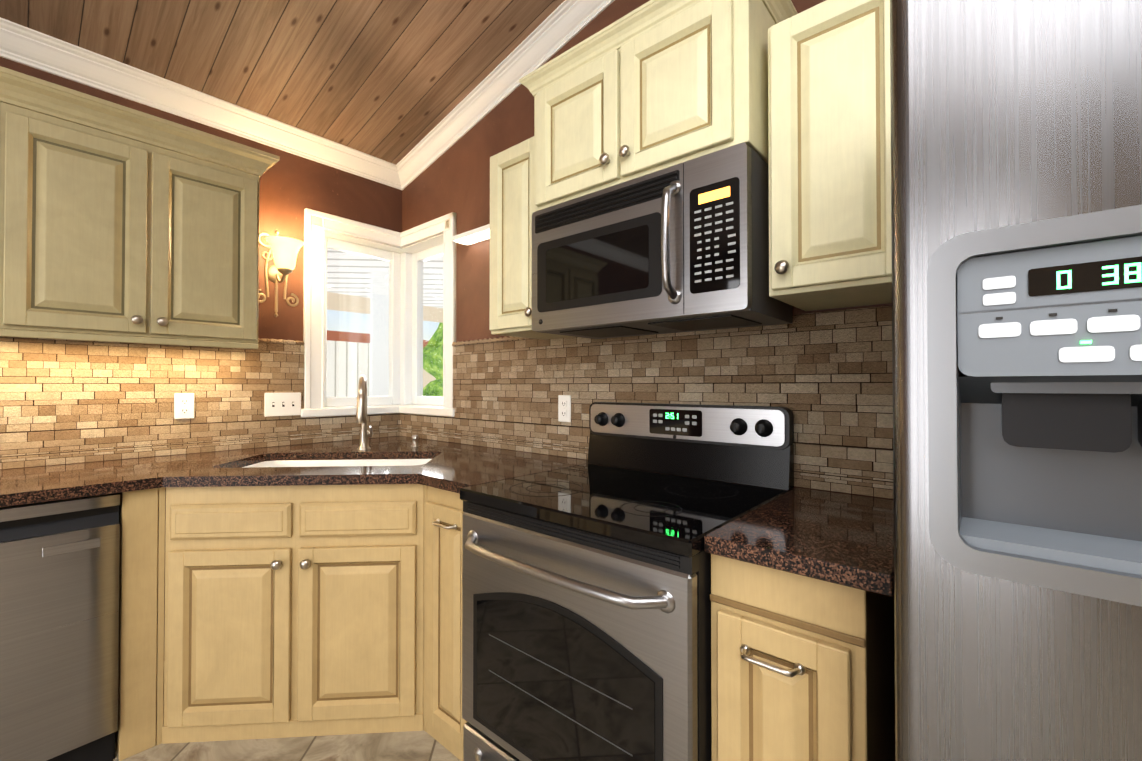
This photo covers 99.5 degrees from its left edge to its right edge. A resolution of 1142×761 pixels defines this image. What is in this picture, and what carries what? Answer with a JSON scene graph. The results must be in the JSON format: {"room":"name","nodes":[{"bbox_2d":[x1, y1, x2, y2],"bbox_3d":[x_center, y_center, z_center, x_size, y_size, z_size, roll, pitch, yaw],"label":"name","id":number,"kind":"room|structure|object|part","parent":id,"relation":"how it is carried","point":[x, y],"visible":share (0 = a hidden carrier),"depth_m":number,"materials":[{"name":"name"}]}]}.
{"room":"kitchen","nodes":[
{"label":"kitchen","id":0,"kind":"room"},
{"bbox_2d":[0,57,401,625],"bbox_3d":[-2.544,-0.072,1.391,0.172,2.620,4.700,-1,-1,41],"label":"wall","id":1,"kind":"structure","parent":0,"point":[69,401],"depth_m":2.20,"materials":[{"name":"stone"}]},
{"bbox_2d":[0,66,267,348],"bbox_3d":[-1.763,-0.584,1.935,0.342,0.835,0.812,-1,-1,41],"label":"upper cabinet","id":2,"kind":"object","parent":1,"relation":"attached to","point":[121,223],"depth_m":1.79,"materials":[{"name":"wood"}]},
{"bbox_2d":[174,393,193,418],"bbox_3d":[-1.740,0.115,2.177,0.009,0.116,0.072,-1,-1,41],"label":"electrical outlet","id":3,"kind":"object","parent":1,"relation":"attached to","point":[183,405],"visible":1,"depth_m":2.17,"materials":[{"name":"white plastic"}]},
{"bbox_2d":[0,17,395,185],"bbox_3d":[-2.499,-1.259,1.286,0.095,0.100,4.280,-1,-1,41],"label":"crown molding","id":4,"kind":"structure","parent":1,"relation":"attached to","point":[21,44],"depth_m":2.14,"materials":[{"name":"white paint"}]},
{"bbox_2d":[258,338,303,345],"bbox_3d":[-1.516,-0.198,2.452,0.028,0.028,0.296,-1,-1,41],"label":"trim","id":5,"kind":"structure","parent":1,"relation":"attached to","point":[279,341],"depth_m":2.48,"materials":[{"name":"stone"}]},
{"bbox_2d":[259,229,303,316],"bbox_3d":[-1.436,-0.551,2.415,0.212,0.456,0.215,-1,-1,41],"label":"lamp","id":6,"kind":"object","parent":1,"relation":"attached to","point":[285,250],"visible":1,"depth_m":2.41,"materials":[{"name":"white glass"}]},
{"bbox_2d":[264,392,300,416],"bbox_3d":[-1.474,0.122,2.479,0.016,0.120,0.170,-1,-1,41],"label":"switch plate","id":7,"kind":"object","parent":1,"relation":"attached to","point":[282,404],"visible":1,"depth_m":2.48,"materials":[{"name":"white plastic"}]},
{"bbox_2d":[301,208,455,417],"bbox_3d":[-1.035,-0.360,2.707,0.735,1.115,0.740,-1,-1,41],"label":"window","id":8,"kind":"structure","parent":1,"relation":"in","point":[318,225],"depth_m":2.83,"materials":[{"name":"white paint"}]},
{"bbox_2d":[0,0,564,164],"bbox_3d":[-0.530,-1.880,-0.333,5.500,1.210,4.700,-1,-1,41],"label":"ceiling","id":9,"kind":"structure","parent":0,"point":[395,82],"depth_m":2.06,"materials":[{"name":"brown wood"}]},
{"bbox_2d":[113,730,459,760],"bbox_3d":[-0.530,1.248,-0.368,5.500,0.060,4.700,-1,-1,41],"label":"floor","id":10,"kind":"structure","parent":0,"point":[423,745],"depth_m":1.62,"materials":[{"name":"tile"}]},
{"bbox_2d":[0,493,119,760],"bbox_3d":[-1.872,0.803,1.523,0.612,0.872,0.595,-1,-1,41],"label":"dishwasher","id":11,"kind":"object","parent":10,"relation":"on","point":[59,607],"visible":0.98,"depth_m":1.45,"materials":[{"name":"grey metal"}]},
{"bbox_2d":[115,484,426,760],"bbox_3d":[-1.021,0.806,2.065,1.230,0.878,1.324,-1,-1,41],"label":"base cabinet","id":12,"kind":"object","parent":10,"relation":"on","point":[295,611],"depth_m":1.67,"materials":[{"name":"wood"}]},
{"bbox_3d":[-1.664,0.804,1.807,0.595,0.878,0.092,-1,-1,41],"label":"base cabinet filler panel","id":13,"kind":"part","parent":12,"relation":"part of","materials":[{"name":"beige wood"}]},
{"bbox_2d":[0,436,893,596],"bbox_3d":[-0.953,0.338,1.084,2.624,0.035,2.726,-1,-1,41],"label":"countertop","id":14,"kind":"structure","parent":12,"relation":"on","point":[842,539],"depth_m":1.58,"materials":[{"name":"brown stone"}]},
{"bbox_2d":[241,459,431,467],"bbox_3d":[-0.987,0.462,2.048,0.850,0.190,0.460,0,-1,-4],"label":"sink","id":15,"kind":"object","parent":14,"relation":"in","point":[335,463],"depth_m":2.25,"materials":[{"name":"white ceramic"}]},
{"bbox_2d":[356,375,372,449],"bbox_3d":[-0.975,0.155,2.278,0.216,0.358,0.154,-1,-1,41],"label":"faucet","id":16,"kind":"object","parent":14,"relation":"on","point":[361,416],"visible":1,"depth_m":2.23,"materials":[{"name":"silver metal"}]},
{"bbox_2d":[411,435,418,446],"bbox_3d":[-0.790,0.307,2.460,0.071,0.057,0.053,-1,-1,41],"label":"soap dispenser","id":17,"kind":"object","parent":14,"relation":"on","point":[415,438],"visible":1,"depth_m":2.46,"materials":[{"name":"silver metal"}]},
{"bbox_2d":[425,486,466,760],"bbox_3d":[-0.221,0.804,1.819,0.298,0.878,0.646,-1,-1,41],"label":"base cabinet","id":18,"kind":"object","parent":10,"relation":"on","point":[445,721],"visible":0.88,"depth_m":1.61,"materials":[{"name":"wood"}]},
{"bbox_2d":[460,402,793,760],"bbox_3d":[0.146,0.659,1.432,0.762,1.158,0.740,-1,-1,41],"label":"range","id":19,"kind":"object","parent":10,"relation":"on","point":[586,614],"visible":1,"depth_m":1.23,"materials":[{"name":"silver metal"}]},
{"bbox_2d":[710,554,894,760],"bbox_3d":[0.578,0.796,1.126,0.284,0.878,0.648,-1,-1,41],"label":"base cabinet","id":20,"kind":"object","parent":10,"relation":"on","point":[802,668],"visible":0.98,"depth_m":0.91,"materials":[{"name":"wood"}]},
{"bbox_2d":[890,0,1141,760],"bbox_3d":[0.993,0.329,0.600,0.905,1.800,0.895,-1,-1,41],"label":"refrigerator","id":21,"kind":"object","parent":10,"relation":"on","point":[1016,177],"visible":1,"depth_m":0.54,"materials":[{"name":"silver metal"}]},
{"bbox_2d":[400,0,893,499],"bbox_3d":[1.009,-0.610,1.316,5.350,3.693,0.172,-1,-1,41],"label":"wall","id":22,"kind":"structure","parent":0,"point":[826,378],"depth_m":1.89,"materials":[{"name":"stone"}]},
{"bbox_2d":[450,224,489,244],"bbox_3d":[-0.369,-0.733,2.355,0.589,0.025,0.106,-1,-1,41],"label":"wall shelf","id":23,"kind":"object","parent":22,"relation":"attached to","point":[482,233],"visible":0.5,"depth_m":2.43,"materials":[{"name":"white paint"}]},
{"bbox_2d":[452,336,530,346],"bbox_3d":[-0.381,-0.199,2.403,0.677,0.028,0.028,-1,-1,41],"label":"trim","id":24,"kind":"structure","parent":22,"relation":"attached to","point":[487,341],"depth_m":2.42,"materials":[{"name":"stone"}]},
{"bbox_2d":[388,0,614,189],"bbox_3d":[0.879,-1.792,1.294,5.200,1.167,0.095,-1,-1,41],"label":"crown molding","id":25,"kind":"structure","parent":22,"relation":"attached to","point":[558,28],"depth_m":2.34,"materials":[{"name":"white paint"}]},
{"bbox_2d":[489,136,574,339],"bbox_3d":[-0.121,-0.546,1.956,0.302,0.720,0.376,-1,-1,41],"label":"upper cabinet","id":26,"kind":"object","parent":22,"relation":"attached to","point":[511,195],"visible":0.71,"depth_m":1.85,"materials":[{"name":"beige wood"}]},
{"bbox_2d":[558,395,570,421],"bbox_3d":[-0.029,0.121,2.085,0.072,0.116,0.009,-1,-1,41],"label":"electrical outlet","id":27,"kind":"object","parent":22,"relation":"attached to","point":[564,408],"visible":1,"depth_m":2.08,"materials":[{"name":"white plastic"}]},
{"bbox_2d":[519,0,797,211],"bbox_3d":[0.265,-0.830,1.585,0.836,0.471,0.436,-1,-1,41],"label":"upper cabinet","id":28,"kind":"object","parent":22,"relation":"attached to","point":[649,87],"visible":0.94,"depth_m":1.38,"materials":[{"name":"beige wood"}]},
{"bbox_2d":[532,143,791,338],"bbox_3d":[0.249,-0.380,1.562,0.760,0.421,0.431,-1,-1,41],"label":"microwave","id":29,"kind":"object","parent":28,"relation":"attached to","point":[681,247],"visible":1,"depth_m":1.37,"materials":[{"name":"grey metal"}]},
{"bbox_2d":[768,0,891,310],"bbox_3d":[0.712,-0.559,1.234,0.318,0.690,0.376,-1,-1,41],"label":"upper cabinet","id":30,"kind":"object","parent":22,"relation":"attached to","point":[829,155],"visible":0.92,"depth_m":1.13,"materials":[{"name":"beige wood"}]},
{"label":"outside","id":31,"kind":"structure","parent":0,"visible":0},
{"bbox_3d":[-1.233,1.418,9.399,19.350,0.060,18.550,-1,-1,41],"label":"ground","id":32,"kind":"structure","parent":31,"visible":0},
{"bbox_2d":[326,340,369,396],"bbox_3d":[-5.995,0.337,5.300,0.130,2.010,9.000,-1,-1,41],"label":"fence","id":33,"kind":"object","parent":32,"relation":"on","point":[345,386],"depth_m":7.93,"materials":[{"name":"white wood"}]},
{"bbox_2d":[327,330,435,387],"bbox_3d":[-9.271,-0.087,9.794,3.300,2.960,15.500,-1,-1,41],"label":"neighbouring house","id":34,"kind":"structure","parent":32,"relation":"on","point":[361,337],"depth_m":13.68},
{"bbox_2d":[327,249,442,395],"bbox_3d":[-1.095,0.042,3.554,6.770,2.560,9.570,-1,-1,41],"label":"canopy","id":35,"kind":"object","parent":32,"relation":"on","point":[381,344],"depth_m":5.09,"materials":[{"name":"white"}]},
{"bbox_2d":[423,378,442,396],"bbox_3d":[-2.255,0.669,9.192,1.159,1.434,1.171,-1,-1,41],"label":"bush","id":36,"kind":"object","parent":32,"relation":"on","point":[432,390],"depth_m":8.75,"materials":[{"name":"green plant"}]},
{"bbox_2d":[423,322,442,379],"bbox_3d":[-2.422,-0.139,10.774,1.812,3.086,1.664,-1,-1,41],"label":"tree","id":37,"kind":"object","parent":32,"relation":"on","point":[430,346],"depth_m":10.35,"materials":[{"name":"green plant"}]}
]}

